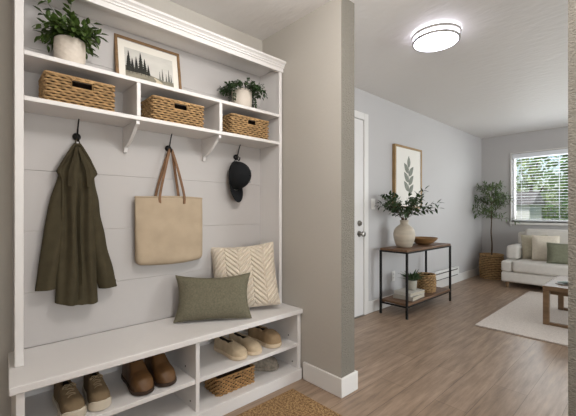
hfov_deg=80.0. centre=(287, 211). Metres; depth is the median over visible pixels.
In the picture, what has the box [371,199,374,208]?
light switch
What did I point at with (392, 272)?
wall outlet
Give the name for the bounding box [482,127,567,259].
wall
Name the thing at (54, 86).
wicker basket
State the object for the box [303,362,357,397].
baseboard
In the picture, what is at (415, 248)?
console table
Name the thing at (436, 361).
floor
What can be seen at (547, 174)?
tree
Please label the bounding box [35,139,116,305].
coat
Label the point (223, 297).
throw pillow
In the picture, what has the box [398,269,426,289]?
potted plant
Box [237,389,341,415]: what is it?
doormat
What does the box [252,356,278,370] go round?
sneaker
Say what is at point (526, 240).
sofa cushion
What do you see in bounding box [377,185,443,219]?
leafy branches
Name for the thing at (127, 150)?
wall shelf unit
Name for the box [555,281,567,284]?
book
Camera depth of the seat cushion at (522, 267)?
4.67 m
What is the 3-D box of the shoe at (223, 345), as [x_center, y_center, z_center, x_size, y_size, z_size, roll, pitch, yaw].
[-0.355,0.821,2.084,0.281,0.085,0.105,0,0,42]
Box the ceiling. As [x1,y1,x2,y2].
[169,0,567,138]
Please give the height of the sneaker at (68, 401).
0.113 m
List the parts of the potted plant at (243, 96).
pot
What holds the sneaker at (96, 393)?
on the storage bench
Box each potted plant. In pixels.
[32,0,108,64]
[218,78,267,108]
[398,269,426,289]
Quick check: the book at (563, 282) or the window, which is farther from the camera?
the window
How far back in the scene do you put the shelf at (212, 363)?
2.03 m
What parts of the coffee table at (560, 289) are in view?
leg, leg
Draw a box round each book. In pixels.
[393,293,424,300]
[394,287,423,296]
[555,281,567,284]
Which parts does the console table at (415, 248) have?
leg, frame rail, frame rail, leg, leg, frame rail, frame rail, leg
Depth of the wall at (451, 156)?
4.60 m
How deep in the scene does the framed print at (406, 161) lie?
4.21 m
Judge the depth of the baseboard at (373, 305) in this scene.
5.04 m
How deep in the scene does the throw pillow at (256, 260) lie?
2.22 m
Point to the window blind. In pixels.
(560, 151)
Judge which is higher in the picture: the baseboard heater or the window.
the window
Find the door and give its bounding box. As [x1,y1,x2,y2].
[354,110,367,318]
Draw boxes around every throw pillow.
[173,273,251,322]
[211,242,279,306]
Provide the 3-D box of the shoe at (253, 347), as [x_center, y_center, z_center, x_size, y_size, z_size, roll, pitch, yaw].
[-0.275,0.821,2.154,0.281,0.085,0.105,0,0,42]
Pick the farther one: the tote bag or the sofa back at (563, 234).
the sofa back at (563, 234)
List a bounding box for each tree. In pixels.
[472,180,521,279]
[516,156,566,219]
[525,154,567,219]
[555,155,567,209]
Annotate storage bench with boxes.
[8,303,302,415]
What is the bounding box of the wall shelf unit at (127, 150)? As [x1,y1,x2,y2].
[12,0,285,367]
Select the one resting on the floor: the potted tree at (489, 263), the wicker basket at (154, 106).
the potted tree at (489, 263)
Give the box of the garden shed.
[516,191,544,219]
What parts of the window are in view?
sill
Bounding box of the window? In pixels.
[510,147,567,225]
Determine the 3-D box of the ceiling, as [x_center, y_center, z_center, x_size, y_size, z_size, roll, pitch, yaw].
[2.098,-1.360,1.597,8.550,0.150,5.100,0,0,-43]
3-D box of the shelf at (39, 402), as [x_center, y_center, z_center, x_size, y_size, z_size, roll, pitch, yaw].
[-0.861,0.876,1.665,0.697,0.022,0.386,0,0,-43]
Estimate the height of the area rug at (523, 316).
0.011 m
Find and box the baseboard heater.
[432,266,458,281]
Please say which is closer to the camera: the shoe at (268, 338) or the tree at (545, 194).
the shoe at (268, 338)
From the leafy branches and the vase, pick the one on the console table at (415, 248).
the vase
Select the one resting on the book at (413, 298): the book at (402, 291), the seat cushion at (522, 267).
the book at (402, 291)
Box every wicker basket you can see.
[38,70,115,111]
[141,95,204,127]
[204,363,254,396]
[222,113,268,139]
[417,272,436,292]
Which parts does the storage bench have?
panel, panel, panel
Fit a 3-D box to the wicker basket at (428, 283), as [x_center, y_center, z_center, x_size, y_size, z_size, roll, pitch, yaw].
[1.649,0.845,4.089,0.228,0.205,0.229,0,0,-43]
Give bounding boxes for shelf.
[25,360,194,415]
[200,332,296,381]
[382,287,449,305]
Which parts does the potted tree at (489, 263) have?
basket planter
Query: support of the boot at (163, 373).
on the storage bench
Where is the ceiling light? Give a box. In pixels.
[411,22,461,52]
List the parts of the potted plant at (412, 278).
pot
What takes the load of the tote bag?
hanging from the wall shelf unit at (127, 150)
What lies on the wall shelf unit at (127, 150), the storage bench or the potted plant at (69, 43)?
the potted plant at (69, 43)
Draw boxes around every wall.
[0,0,261,415]
[262,0,575,415]
[354,87,481,317]
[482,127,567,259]
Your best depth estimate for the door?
3.60 m
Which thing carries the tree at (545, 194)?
on the ground
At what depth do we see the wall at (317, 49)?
2.13 m
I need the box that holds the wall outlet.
[391,271,394,280]
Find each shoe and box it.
[214,336,247,360]
[229,332,261,355]
[248,325,281,347]
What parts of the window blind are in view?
rail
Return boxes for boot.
[121,359,154,395]
[144,353,176,386]
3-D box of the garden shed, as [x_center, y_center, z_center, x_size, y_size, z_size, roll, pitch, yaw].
[7.616,0.400,11.799,1.900,2.100,1.700,0,0,-43]
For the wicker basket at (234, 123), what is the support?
on the wall shelf unit at (127, 150)
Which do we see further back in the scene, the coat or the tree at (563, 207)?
the tree at (563, 207)
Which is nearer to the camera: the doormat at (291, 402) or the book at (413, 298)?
the doormat at (291, 402)
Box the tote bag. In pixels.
[134,149,202,264]
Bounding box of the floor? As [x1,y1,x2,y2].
[223,275,567,415]
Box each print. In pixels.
[114,33,181,88]
[392,144,421,208]
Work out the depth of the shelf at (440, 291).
3.73 m
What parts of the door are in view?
handle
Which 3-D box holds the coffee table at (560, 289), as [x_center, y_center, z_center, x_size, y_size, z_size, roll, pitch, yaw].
[3.051,0.901,3.230,0.775,0.372,0.925,0,0,-43]
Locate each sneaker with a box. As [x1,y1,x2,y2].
[52,380,86,415]
[82,371,111,411]
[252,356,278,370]
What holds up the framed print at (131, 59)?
on the wall shelf unit at (127, 150)
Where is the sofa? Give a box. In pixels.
[501,229,567,286]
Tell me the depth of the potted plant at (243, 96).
2.25 m
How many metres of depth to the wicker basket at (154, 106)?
1.90 m
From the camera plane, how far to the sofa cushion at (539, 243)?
4.90 m
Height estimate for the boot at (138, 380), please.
0.140 m
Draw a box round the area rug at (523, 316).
[475,291,567,345]
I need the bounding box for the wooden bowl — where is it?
[414,236,437,244]
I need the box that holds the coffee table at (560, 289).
[543,275,567,328]
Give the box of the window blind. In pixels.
[512,149,567,221]
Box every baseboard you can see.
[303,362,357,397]
[368,267,478,312]
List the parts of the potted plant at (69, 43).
pot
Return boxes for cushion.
[512,259,567,276]
[521,235,547,258]
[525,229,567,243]
[532,235,559,260]
[546,242,567,263]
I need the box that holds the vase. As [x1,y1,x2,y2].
[393,220,414,247]
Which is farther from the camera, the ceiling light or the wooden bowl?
the wooden bowl
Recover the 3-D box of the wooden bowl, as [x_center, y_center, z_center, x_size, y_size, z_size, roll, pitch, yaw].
[1.609,0.352,4.072,0.316,0.084,0.316,0,0,-43]
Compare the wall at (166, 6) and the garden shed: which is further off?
the garden shed
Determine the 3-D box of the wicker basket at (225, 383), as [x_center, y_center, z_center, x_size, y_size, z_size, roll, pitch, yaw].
[-0.346,0.981,2.042,0.267,0.102,0.165,0,0,-43]
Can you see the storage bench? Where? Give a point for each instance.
(188, 346)
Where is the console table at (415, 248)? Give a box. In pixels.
[379,242,450,319]

